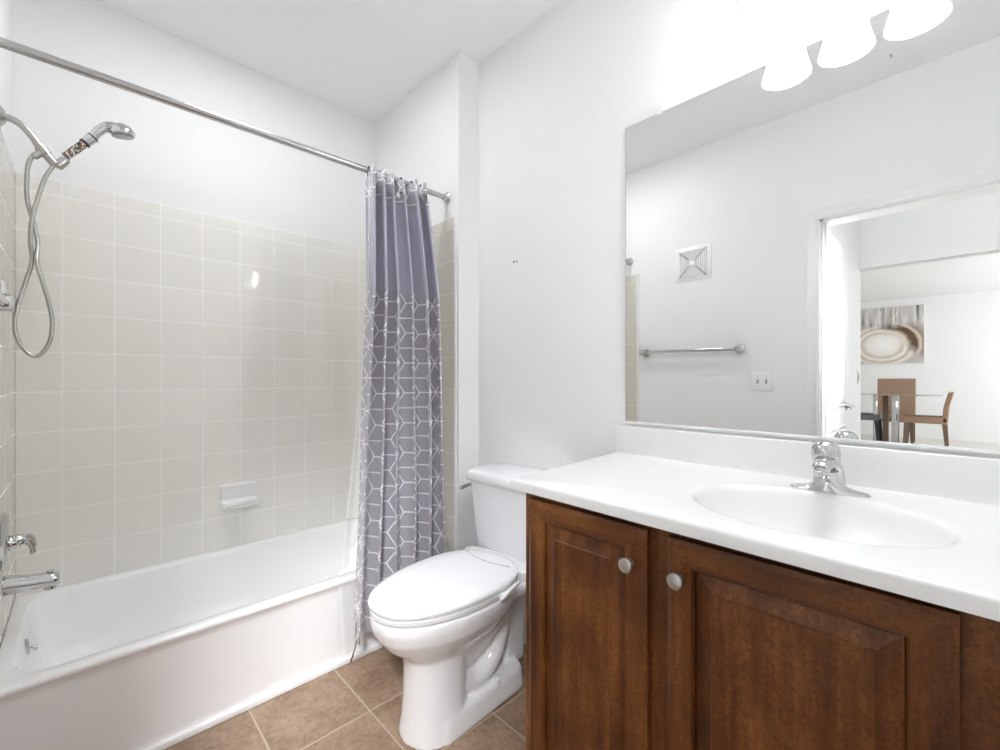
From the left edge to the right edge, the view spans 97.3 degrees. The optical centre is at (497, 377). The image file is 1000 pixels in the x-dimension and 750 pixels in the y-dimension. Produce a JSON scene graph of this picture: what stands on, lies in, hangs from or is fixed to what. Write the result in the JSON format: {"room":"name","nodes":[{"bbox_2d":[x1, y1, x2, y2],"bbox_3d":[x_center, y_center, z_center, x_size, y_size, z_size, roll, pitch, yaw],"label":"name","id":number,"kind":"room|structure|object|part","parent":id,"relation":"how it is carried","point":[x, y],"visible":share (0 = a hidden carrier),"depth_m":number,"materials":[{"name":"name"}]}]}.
{"room":"bathroom","nodes":[
{"label":"bathroom","id":0,"kind":"room"},
{"bbox_2d":[0,0,11,160],"bbox_3d":[-0.833,-0.185,0.525,0.120,2.700,2.950,0,0,-44],"label":"wall","id":1,"kind":"structure","parent":0,"point":[5,5],"depth_m":1.51,"materials":[{"name":"white paint"}]},
{"bbox_2d":[0,291,13,311],"bbox_3d":[-0.980,-0.177,0.816,0.066,0.052,0.685,0,0,-44],"label":"towel bar","id":2,"kind":"object","parent":1,"relation":"attached to","point":[6,302],"visible":1,"depth_m":1.04,"materials":[{"name":"white ceramic"}]},
{"bbox_2d":[0,126,14,647],"bbox_3d":[-1.534,0.034,1.357,0.008,1.591,0.778,0,0,-44],"label":"tiled wall","id":3,"kind":"structure","parent":1,"relation":"attached to","point":[7,173],"depth_m":1.44,"materials":[{"name":"beige tile"}]},
{"bbox_2d":[0,279,14,300],"bbox_3d":[-1.544,-0.270,1.387,0.020,0.050,0.150,0,0,-44],"label":"corner shelf","id":4,"kind":"object","parent":3,"relation":"attached to","point":[4,288],"visible":0.53,"depth_m":1.34,"materials":[{"name":"white ceramic"}]},
{"bbox_3d":[-1.549,-0.270,1.383,0.006,0.050,0.150,0,0,-44],"label":"plate","id":5,"kind":"part","parent":4,"relation":"part of","materials":[{"name":"white ceramic"}]},
{"bbox_2d":[0,512,36,569],"bbox_3d":[-1.525,0.515,1.405,0.076,0.176,0.176,0,0,-44],"label":"shower valve","id":6,"kind":"object","parent":3,"relation":"attached to","point":[9,542],"visible":1,"depth_m":1.38,"materials":[{"name":"silver metal"}]},
{"bbox_3d":[-1.546,0.515,1.385,0.018,0.176,0.176,0,0,-44],"label":"valve plate","id":7,"kind":"part","parent":6,"relation":"part of","materials":[{"name":"silver metal"}]},
{"bbox_3d":[-1.535,0.527,1.396,0.020,0.048,0.048,0,0,-44],"label":"valve stem","id":8,"kind":"part","parent":6,"relation":"part of","materials":[{"name":"silver metal"}]},
{"bbox_3d":[-1.520,0.536,1.410,0.062,0.073,0.042,0,0,-44],"label":"lever","id":9,"kind":"part","parent":6,"relation":"part of","materials":[{"name":"silver metal"}]},
{"bbox_2d":[2,569,59,596],"bbox_3d":[-1.506,0.662,1.423,0.125,0.073,0.058,0,0,-44],"label":"tub spout","id":10,"kind":"object","parent":3,"relation":"attached to","point":[49,580],"visible":1,"depth_m":1.41,"materials":[{"name":"silver metal"}]},
{"bbox_2d":[43,586,57,590],"bbox_3d":[-1.476,0.685,1.452,0.035,0.028,0.035,0,0,-44],"label":"outlet","id":11,"kind":"object","parent":10,"relation":"attached to","point":[46,588],"depth_m":1.44,"materials":[{"name":"silver metal"}]},
{"bbox_2d":[0,106,135,169],"bbox_3d":[-1.438,-0.799,1.488,0.333,0.214,0.077,0,0,-44],"label":"shower","id":12,"kind":"object","parent":1,"relation":"attached to","point":[121,131],"visible":1,"depth_m":1.48,"materials":[{"name":"silver metal"}]},
{"bbox_3d":[-1.523,-0.788,1.407,0.095,0.080,0.021,0,0,-44],"label":"shower arm","id":13,"kind":"part","parent":12,"relation":"part of","materials":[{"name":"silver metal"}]},
{"bbox_2d":[12,151,55,357],"bbox_3d":[-1.501,-0.401,1.427,0.102,0.679,0.031,0,0,-44],"label":"shower hose","id":14,"kind":"object","parent":12,"relation":"hanging from","point":[32,227],"visible":1,"depth_m":1.42,"materials":[{"name":"silver metal"}]},
{"bbox_3d":[-1.432,-0.771,1.493,0.068,0.078,0.030,0,0,-44],"label":"bead handle","id":15,"kind":"part","parent":12,"relation":"part of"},
{"bbox_2d":[12,0,375,247],"bbox_3d":[-1.266,-0.185,2.230,1.840,2.700,0.120,0,0,-44],"label":"wall","id":16,"kind":"structure","parent":0,"point":[178,158],"depth_m":1.99,"materials":[{"name":"white paint"}]},
{"bbox_2d":[15,173,365,596],"bbox_3d":[-1.266,0.034,2.141,1.460,1.591,0.008,0,0,-44],"label":"tiled wall","id":17,"kind":"structure","parent":16,"relation":"attached to","point":[191,354],"depth_m":1.96,"materials":[{"name":"beige tile"}]},
{"bbox_2d":[221,481,258,509],"bbox_3d":[-1.237,0.573,2.116,0.150,0.118,0.070,0,0,-44],"label":"soap dish","id":18,"kind":"object","parent":17,"relation":"attached to","point":[241,494],"visible":1,"depth_m":2.11,"materials":[{"name":"white ceramic"}]},
{"bbox_3d":[-1.254,0.550,2.134,0.150,0.073,0.021,0,0,-44],"label":"plate","id":19,"kind":"part","parent":18,"relation":"part of","materials":[{"name":"white ceramic"}]},
{"bbox_2d":[221,495,258,509],"bbox_3d":[-1.237,0.608,2.116,0.150,0.047,0.070,0,0,-44],"label":"tray","id":20,"kind":"object","parent":18,"relation":"on","point":[233,501],"depth_m":2.10,"materials":[{"name":"white ceramic"}]},
{"bbox_2d":[95,0,558,121],"bbox_3d":[-0.209,-1.585,1.117,1.840,0.100,3.150,0,0,-44],"label":"ceiling","id":21,"kind":"structure","parent":0,"point":[363,58],"depth_m":1.97,"materials":[{"name":"white paint"}]},
{"bbox_2d":[164,644,525,749],"bbox_3d":[-0.209,1.215,1.117,1.840,0.100,3.150,0,0,-44],"label":"floor","id":22,"kind":"structure","parent":0,"point":[356,705],"depth_m":1.48,"materials":[{"name":"tile"}]},
{"bbox_2d":[0,517,382,749],"bbox_3d":[-1.018,0.989,1.879,1.458,0.352,0.713,0,0,-44],"label":"bathtub","id":23,"kind":"object","parent":22,"relation":"on","point":[157,656],"visible":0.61,"depth_m":1.59,"materials":[{"name":"white ceramic"}]},
{"bbox_3d":[-1.514,0.869,1.415,0.021,0.053,0.052,0,0,-44],"label":"overflow plate","id":24,"kind":"part","parent":23,"relation":"part of","materials":[{"name":"silver metal"}]},
{"bbox_2d":[368,463,543,749],"bbox_3d":[-0.111,0.777,1.602,0.501,0.776,0.786,0,0,43],"label":"toilet","id":25,"kind":"object","parent":22,"relation":"on","point":[455,619],"visible":0.97,"depth_m":1.46,"materials":[{"name":"white ceramic"}]},
{"bbox_3d":[-0.178,0.699,1.520,0.372,0.028,0.559,0,0,43],"label":"seat lid","id":26,"kind":"part","parent":25,"relation":"part of","materials":[{"name":"white plastic"}]},
{"bbox_3d":[-0.110,0.952,1.594,0.367,0.426,0.741,0,0,43],"label":"bowl","id":27,"kind":"part","parent":25,"relation":"part of","materials":[{"name":"white ceramic"}]},
{"bbox_3d":[0.090,0.583,1.793,0.194,0.306,0.424,0,0,-45],"label":"tank","id":28,"kind":"part","parent":25,"relation":"part of","materials":[{"name":"white ceramic"}]},
{"bbox_3d":[0.087,0.410,1.790,0.223,0.043,0.460,0,0,-45],"label":"tank lid","id":29,"kind":"part","parent":25,"relation":"part of","materials":[{"name":"white ceramic"}]},
{"bbox_3d":[0.037,0.724,1.475,0.024,0.018,0.075,0,0,43],"label":"control arm","id":30,"kind":"part","parent":25,"relation":"part of","materials":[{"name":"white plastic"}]},
{"bbox_3d":[0.048,0.713,1.471,0.016,0.036,0.107,0,0,41],"label":"control knob","id":31,"kind":"part","parent":25,"relation":"part of","materials":[{"name":"white plastic"}]},
{"bbox_2d":[526,493,999,749],"bbox_3d":[0.705,0.730,0.871,0.605,0.870,1.294,0,0,-44],"label":"vanity cabinet","id":32,"kind":"object","parent":22,"relation":"on","point":[639,636],"visible":0.98,"depth_m":0.79,"materials":[{"name":"brown wood"}]},
{"bbox_3d":[0.200,0.671,1.024,0.020,0.610,0.219,0,0,-44],"label":"door panel","id":33,"kind":"part","parent":32,"relation":"part of","materials":[{"name":"brown wood"}]},
{"bbox_3d":[0.213,0.322,1.035,0.018,0.055,0.250,0,0,-44],"label":"frame rail","id":34,"kind":"part","parent":32,"relation":"part of","materials":[{"name":"brown wood"}]},
{"bbox_3d":[0.198,0.339,1.022,0.020,0.052,0.326,0,0,-44],"label":"door rail","id":35,"kind":"part","parent":32,"relation":"part of","materials":[{"name":"brown wood"}]},
{"bbox_3d":[0.198,0.671,1.022,0.020,0.717,0.326,0,0,-44],"label":"cabinet door","id":36,"kind":"part","parent":32,"relation":"part of","materials":[{"name":"brown wood"}]},
{"bbox_3d":[0.269,0.389,0.912,0.029,0.032,0.032,0,0,-44],"label":"knob","id":37,"kind":"part","parent":32,"relation":"part of","materials":[{"name":"silver metal"}]},
{"bbox_3d":[0.341,0.387,0.837,0.029,0.032,0.032,0,0,-44],"label":"knob","id":38,"kind":"part","parent":32,"relation":"part of","materials":[{"name":"silver metal"}]},
{"bbox_2d":[511,425,999,621],"bbox_3d":[0.684,0.290,0.885,0.621,0.235,1.374,0,0,-44],"label":"countertop","id":39,"kind":"structure","parent":32,"relation":"on","point":[928,529],"depth_m":0.98,"materials":[{"name":"white stone"}]},
{"bbox_2d":[790,440,870,497],"bbox_3d":[0.776,0.209,1.044,0.132,0.122,0.131,0,0,-5],"label":"faucet","id":40,"kind":"object","parent":39,"relation":"on","point":[828,472],"visible":1,"depth_m":1.02,"materials":[{"name":"silver metal"}]},
{"bbox_3d":[0.775,0.174,1.038,0.063,0.051,0.058,0,0,-44],"label":"handle","id":41,"kind":"part","parent":40,"relation":"part of","materials":[{"name":"silver metal"}]},
{"bbox_3d":[0.765,0.226,1.024,0.119,0.089,0.068,0,0,-44],"label":"spout","id":42,"kind":"part","parent":40,"relation":"part of","materials":[{"name":"silver metal"}]},
{"bbox_3d":[0.787,0.246,1.044,0.056,0.048,0.156,0,0,-44],"label":"plate","id":43,"kind":"part","parent":40,"relation":"part of","materials":[{"name":"silver metal"}]},
{"bbox_3d":[0.478,0.672,0.730,0.020,0.608,0.291,0,0,-44],"label":"door panel","id":44,"kind":"part","parent":32,"relation":"part of","materials":[{"name":"brown wood"}]},
{"bbox_3d":[0.491,0.322,0.742,0.018,0.055,0.326,0,0,-44],"label":"frame rail","id":45,"kind":"part","parent":32,"relation":"part of","materials":[{"name":"brown wood"}]},
{"bbox_3d":[0.477,0.672,0.729,0.020,0.715,0.398,0,0,-44],"label":"cabinet door","id":46,"kind":"part","parent":32,"relation":"part of","materials":[{"name":"brown wood"}]},
{"bbox_3d":[0.477,0.341,0.729,0.020,0.052,0.398,0,0,-44],"label":"door rail","id":47,"kind":"part","parent":32,"relation":"part of","materials":[{"name":"brown wood"}]},
{"bbox_2d":[376,51,477,551],"bbox_3d":[-0.370,-0.185,2.446,0.244,2.700,0.801,0,0,-44],"label":"wall","id":48,"kind":"structure","parent":0,"point":[430,136],"depth_m":2.13,"materials":[{"name":"white paint"}]},
{"bbox_2d":[0,37,450,203],"bbox_3d":[-0.778,-0.869,1.627,1.476,0.054,0.054,0,0,-44],"label":"curtain rod","id":49,"kind":"object","parent":48,"relation":"attached to","point":[6,44],"visible":1,"depth_m":1.39,"materials":[{"name":"silver metal"}]},
{"bbox_2d":[350,164,445,662],"bbox_3d":[-0.425,0.120,1.902,0.481,1.980,0.181,0,0,-44],"label":"shower curtain","id":50,"kind":"object","parent":49,"relation":"hanging from","point":[401,512],"visible":0.89,"depth_m":1.88,"materials":[{"name":"fabric"}]},
{"bbox_2d":[432,217,453,550],"bbox_3d":[-0.469,0.034,2.368,0.008,1.591,0.778,0,0,-44],"label":"tiled wall","id":51,"kind":"structure","parent":48,"relation":"attached to","point":[443,232],"depth_m":2.13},
{"bbox_2d":[454,216,456,550],"bbox_3d":[-0.198,0.202,2.082,0.008,1.926,0.011,0,0,-44],"label":"trim","id":52,"kind":"structure","parent":48,"relation":"attached to","point":[455,217],"depth_m":2.08,"materials":[{"name":"white paint"}]},
{"bbox_2d":[478,0,999,623],"bbox_3d":[0.691,-0.185,1.419,0.120,2.700,2.149,0,0,-44],"label":"wall","id":53,"kind":"structure","parent":0,"point":[558,100],"depth_m":1.74,"materials":[{"name":"white paint"}]},
{"bbox_2d":[524,623,525,644],"bbox_3d":[0.192,1.122,1.848,0.012,0.085,0.817,0,0,-44],"label":"baseboard","id":54,"kind":"structure","parent":53,"relation":"attached to","point":[524,623],"depth_m":1.92,"materials":[{"name":"white paint"}]},
{"bbox_2d":[615,425,999,505],"bbox_3d":[0.903,0.222,1.092,0.020,0.099,1.373,0,0,-44],"label":"backsplash","id":55,"kind":"structure","parent":53,"relation":"attached to","point":[975,479],"depth_m":1.10,"materials":[{"name":"white stone"}]},
{"bbox_2d":[625,0,999,454],"bbox_3d":[0.912,-0.362,1.091,0.008,1.052,1.320,0,0,-44],"label":"wall mirror","id":56,"kind":"object","parent":53,"relation":"attached to","point":[813,232],"visible":1,"depth_m":1.13,"materials":[{"name":"grey mirror"}]},
{"bbox_2d":[656,104,661,115],"bbox_3d":[0.542,-0.896,1.475,0.006,0.032,0.020,0,0,-44],"label":"mirror clip","id":57,"kind":"object","parent":56,"relation":"attached to","point":[659,107],"visible":1,"depth_m":1.47,"materials":[{"name":"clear plastic"}]}
]}

